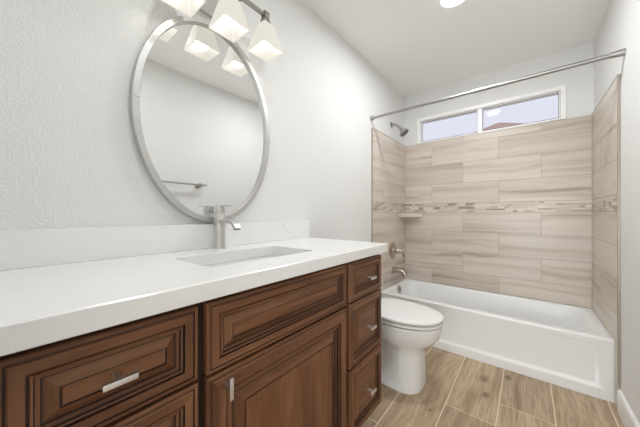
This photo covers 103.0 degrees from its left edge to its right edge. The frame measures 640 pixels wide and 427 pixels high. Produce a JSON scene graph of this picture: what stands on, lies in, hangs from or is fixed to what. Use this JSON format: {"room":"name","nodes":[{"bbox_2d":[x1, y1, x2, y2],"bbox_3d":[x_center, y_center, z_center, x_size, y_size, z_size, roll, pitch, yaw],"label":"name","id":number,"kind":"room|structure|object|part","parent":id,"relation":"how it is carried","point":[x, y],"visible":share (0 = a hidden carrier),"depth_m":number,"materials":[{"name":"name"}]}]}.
{"room":"bathroom","nodes":[
{"label":"bathroom","id":0,"kind":"room"},
{"bbox_2d":[0,0,404,290],"bbox_3d":[0.007,-0.162,1.820,0.133,2.560,3.162,0,0,39],"label":"wall","id":1,"kind":"structure","parent":0,"point":[70,158],"depth_m":0.93,"materials":[{"name":"white paint"}]},
{"bbox_2d":[0,221,309,270],"bbox_3d":[-0.468,0.096,1.134,0.019,0.105,1.255,0,0,39],"label":"backsplash","id":2,"kind":"structure","parent":1,"relation":"attached to","point":[26,248],"depth_m":0.86,"materials":[{"name":"white stone"}]},
{"bbox_2d":[129,15,269,221],"bbox_3d":[-0.468,-0.399,1.125,0.030,0.873,0.612,0,0,39],"label":"mirror","id":3,"kind":"object","parent":1,"relation":"attached to","point":[199,119],"visible":0.92,"depth_m":1.07,"materials":[{"name":"grey mirror"}]},
{"bbox_2d":[161,0,282,61],"bbox_3d":[-0.403,-0.876,1.078,0.190,0.222,0.498,0,0,39],"label":"vanity light","id":4,"kind":"object","parent":1,"relation":"attached to","point":[228,20],"visible":1,"depth_m":1.10,"materials":[{"name":"white glass"}]},
{"bbox_3d":[-0.495,-0.828,0.910,0.121,0.126,0.121,0,0,39],"label":"lamp shade","id":5,"kind":"part","parent":4,"relation":"part of","materials":[{"name":"white glass"}]},
{"bbox_3d":[-0.376,-0.828,1.056,0.121,0.126,0.121,0,0,39],"label":"lamp shade","id":6,"kind":"part","parent":4,"relation":"part of","materials":[{"name":"white glass"}]},
{"bbox_3d":[-0.376,-0.822,1.056,0.060,0.094,0.060,0,0,39],"label":"bulb","id":7,"kind":"part","parent":4,"relation":"part of","materials":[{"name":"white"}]},
{"bbox_2d":[260,10,269,22],"bbox_3d":[-0.258,-0.914,1.202,0.054,0.072,0.054,0,0,39],"label":"socket","id":8,"kind":"object","parent":4,"relation":"attached to","point":[265,16],"depth_m":1.18,"materials":[{"name":"silver metal"}]},
{"bbox_3d":[-0.258,-0.828,1.202,0.121,0.126,0.121,0,0,39],"label":"lamp shade","id":9,"kind":"part","parent":4,"relation":"part of","materials":[{"name":"white glass"}]},
{"bbox_3d":[-0.258,-0.822,1.202,0.060,0.094,0.060,0,0,39],"label":"bulb","id":10,"kind":"part","parent":4,"relation":"part of","materials":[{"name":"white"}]},
{"bbox_2d":[389,243,404,257],"bbox_3d":[0.794,0.376,2.589,0.122,0.164,0.164,0,0,39],"label":"shower valve","id":11,"kind":"object","parent":1,"relation":"attached to","point":[393,250],"visible":1,"depth_m":2.58,"materials":[{"name":"silver metal"}]},
{"bbox_3d":[0.808,0.398,2.583,0.092,0.094,0.060,0,0,39],"label":"lever handle","id":12,"kind":"part","parent":11,"relation":"part of","materials":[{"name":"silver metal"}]},
{"bbox_2d":[391,266,407,276],"bbox_3d":[0.808,0.582,2.578,0.156,0.090,0.080,0,0,39],"label":"tub spout","id":13,"kind":"object","parent":1,"relation":"attached to","point":[402,271],"visible":1,"depth_m":2.56,"materials":[{"name":"silver metal"}]},
{"bbox_2d":[390,122,408,136],"bbox_3d":[0.806,-0.866,2.579,0.176,0.172,0.098,0,0,39],"label":"shower","id":14,"kind":"object","parent":1,"relation":"attached to","point":[403,131],"visible":1,"depth_m":2.56,"materials":[{"name":"silver metal"}]},
{"bbox_2d":[370,48,625,120],"bbox_3d":[1.038,-0.860,1.821,1.491,0.042,0.042,0,0,39],"label":"shower rod","id":15,"kind":"object","parent":1,"relation":"attached to","point":[621,52],"visible":1,"depth_m":1.61,"materials":[{"name":"grey metal"}]},
{"bbox_2d":[304,0,609,96],"bbox_3d":[0.627,-1.392,1.315,1.492,0.100,2.922,0,0,39],"label":"ceiling","id":16,"kind":"structure","parent":0,"point":[417,46],"depth_m":1.89,"materials":[{"name":"white paint"}]},
{"bbox_2d":[439,0,465,8],"bbox_3d":[0.829,-1.338,1.572,0.176,0.006,0.176,0,0,39],"label":"recessed light","id":17,"kind":"object","parent":16,"relation":"in","point":[446,4],"visible":1,"depth_m":1.62,"materials":[{"name":"white"}]},
{"bbox_2d":[362,346,623,426],"bbox_3d":[-0.082,1.113,0.373,2.820,0.030,5.280,0,0,39],"label":"floor","id":18,"kind":"structure","parent":0,"point":[458,390],"depth_m":1.48,"materials":[{"name":"brown tile"}]},
{"bbox_2d":[0,303,198,426],"bbox_3d":[-0.544,0.644,0.609,0.558,0.906,0.298,0,0,39],"label":"base cabinet","id":19,"kind":"object","parent":18,"relation":"on","point":[144,372],"visible":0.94,"depth_m":0.45,"materials":[{"name":"brown wood"}]},
{"bbox_3d":[-0.348,0.282,0.439,0.040,0.010,0.049,0,0,39],"label":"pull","id":20,"kind":"part","parent":19,"relation":"part of","materials":[{"name":"silver metal"}]},
{"bbox_3d":[-0.363,0.507,0.459,0.020,0.266,0.280,0,0,39],"label":"drawer","id":21,"kind":"part","parent":19,"relation":"part of","materials":[{"name":"brown wood"}]},
{"bbox_2d":[199,264,345,426],"bbox_3d":[-0.261,0.644,0.956,0.558,0.906,0.596,0,0,39],"label":"base cabinet","id":22,"kind":"object","parent":18,"relation":"on","point":[273,354],"visible":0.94,"depth_m":0.74,"materials":[{"name":"brown wood"}]},
{"bbox_2d":[0,237,387,356],"bbox_3d":[-0.264,0.170,0.970,0.543,0.042,1.258,0,0,39],"label":"countertop","id":23,"kind":"structure","parent":22,"relation":"on","point":[41,305],"depth_m":0.58,"materials":[{"name":"white stone"}]},
{"bbox_2d":[213,205,240,248],"bbox_3d":[-0.388,0.055,1.060,0.170,0.186,0.054,0,0,39],"label":"faucet","id":24,"kind":"object","parent":23,"relation":"on","point":[219,210],"visible":1,"depth_m":1.07,"materials":[{"name":"silver metal"}]},
{"bbox_3d":[-0.407,-0.021,1.075,0.111,0.033,0.046,0,0,39],"label":"lever handle","id":25,"kind":"part","parent":24,"relation":"part of","materials":[{"name":"silver metal"}]},
{"bbox_3d":[-0.375,0.043,1.049,0.138,0.039,0.031,0,0,39],"label":"spout","id":26,"kind":"part","parent":24,"relation":"part of","materials":[{"name":"silver metal"}]},
{"bbox_3d":[-0.218,0.404,0.599,0.040,0.051,0.010,0,0,39],"label":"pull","id":27,"kind":"part","parent":22,"relation":"part of","materials":[{"name":"silver metal"}]},
{"bbox_3d":[-0.080,0.287,0.807,0.020,0.166,0.578,0,0,39],"label":"false drawer","id":28,"kind":"part","parent":22,"relation":"part of","materials":[{"name":"brown wood"}]},
{"bbox_2d":[344,254,380,426],"bbox_3d":[0.023,0.644,1.306,0.558,0.906,0.306,0,0,39],"label":"base cabinet","id":29,"kind":"object","parent":18,"relation":"on","point":[363,276],"visible":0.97,"depth_m":1.12,"materials":[{"name":"brown wood"}]},
{"bbox_3d":[0.209,0.792,1.162,0.020,0.286,0.294,0,0,39],"label":"drawer","id":30,"kind":"part","parent":29,"relation":"part of","materials":[{"name":"brown wood"}]},
{"bbox_3d":[0.209,0.507,1.162,0.020,0.266,0.294,0,0,39],"label":"drawer","id":31,"kind":"part","parent":29,"relation":"part of","materials":[{"name":"brown wood"}]},
{"bbox_3d":[0.209,0.285,1.162,0.020,0.162,0.294,0,0,39],"label":"drawer","id":32,"kind":"part","parent":29,"relation":"part of","materials":[{"name":"brown wood"}]},
{"bbox_3d":[0.226,0.792,1.145,0.040,0.010,0.049,0,0,39],"label":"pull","id":33,"kind":"part","parent":29,"relation":"part of","materials":[{"name":"silver metal"}]},
{"bbox_3d":[0.226,0.507,1.145,0.040,0.010,0.049,0,0,39],"label":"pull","id":34,"kind":"part","parent":29,"relation":"part of","materials":[{"name":"silver metal"}]},
{"bbox_3d":[0.226,0.285,1.145,0.040,0.010,0.049,0,0,39],"label":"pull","id":35,"kind":"part","parent":29,"relation":"part of","materials":[{"name":"silver metal"}]},
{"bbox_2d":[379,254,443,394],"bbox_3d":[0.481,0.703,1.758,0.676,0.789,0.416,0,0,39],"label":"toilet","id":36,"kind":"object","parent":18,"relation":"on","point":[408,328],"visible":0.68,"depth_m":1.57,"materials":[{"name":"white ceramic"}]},
{"bbox_3d":[0.535,0.893,1.715,0.525,0.409,0.374,0,0,39],"label":"bowl","id":37,"kind":"part","parent":36,"relation":"part of","materials":[{"name":"white ceramic"}]},
{"bbox_3d":[0.557,0.677,1.697,0.478,0.022,0.382,0,0,39],"label":"seat","id":38,"kind":"part","parent":36,"relation":"part of","materials":[{"name":"white plastic"}]},
{"bbox_3d":[0.558,0.649,1.696,0.480,0.028,0.386,0,0,39],"label":"lid","id":39,"kind":"part","parent":36,"relation":"part of","materials":[{"name":"white plastic"}]},
{"bbox_2d":[381,278,614,402],"bbox_3d":[1.340,0.915,2.192,1.486,0.364,0.656,0,0,39],"label":"bathtub","id":40,"kind":"object","parent":18,"relation":"on","point":[567,346],"visible":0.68,"depth_m":1.83,"materials":[{"name":"white ceramic"}]},
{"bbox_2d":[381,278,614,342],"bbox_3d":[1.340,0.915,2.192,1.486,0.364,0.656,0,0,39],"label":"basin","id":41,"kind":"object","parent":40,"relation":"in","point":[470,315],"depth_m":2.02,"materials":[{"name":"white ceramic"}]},
{"bbox_2d":[405,41,593,307],"bbox_3d":[1.583,-0.162,2.491,1.492,2.560,0.133,0,0,39],"label":"wall","id":42,"kind":"structure","parent":0,"point":[506,211],"depth_m":2.30,"materials":[{"name":"beige tile"}]},
{"bbox_2d":[399,213,421,216],"bbox_3d":[0.985,0.012,2.771,0.188,0.044,0.188,0,0,39],"label":"corner shelf","id":43,"kind":"object","parent":42,"relation":"attached to","point":[400,214],"visible":1,"depth_m":2.75,"materials":[{"name":"beige stone"}]},
{"bbox_2d":[417,85,565,143],"bbox_3d":[1.573,-0.915,2.489,1.195,0.278,0.108,0,0,39],"label":"window","id":44,"kind":"structure","parent":42,"relation":"in","point":[560,91],"depth_m":2.38,"materials":[{"name":"white plastic"}]},
{"bbox_2d":[592,0,639,424],"bbox_3d":[1.248,-0.162,0.811,0.133,2.560,3.162,0,0,39],"label":"wall","id":45,"kind":"structure","parent":0,"point":[616,113],"depth_m":1.43,"materials":[{"name":"white paint"}]},
{"bbox_2d":[617,390,639,426],"bbox_3d":[0.984,1.035,0.581,0.013,0.126,2.143,0,0,39],"label":"baseboard","id":46,"kind":"structure","parent":45,"relation":"attached to","point":[627,416],"depth_m":1.31,"materials":[{"name":"white wood"}]},
{"label":"outside","id":47,"kind":"structure","parent":0,"visible":0},
{"bbox_3d":[9.196,1.623,11.455,30.000,0.150,22.622,0,0,39],"label":"ground","id":48,"kind":"structure","parent":47,"visible":0},
{"bbox_2d":[476,122,523,131],"bbox_3d":[6.442,-0.842,8.939,5.900,4.780,4.800,0,0,39],"label":"house","id":49,"kind":"structure","parent":48,"relation":"on","point":[497,125],"depth_m":8.73,"materials":[{"name":"beige paint"}]}
]}

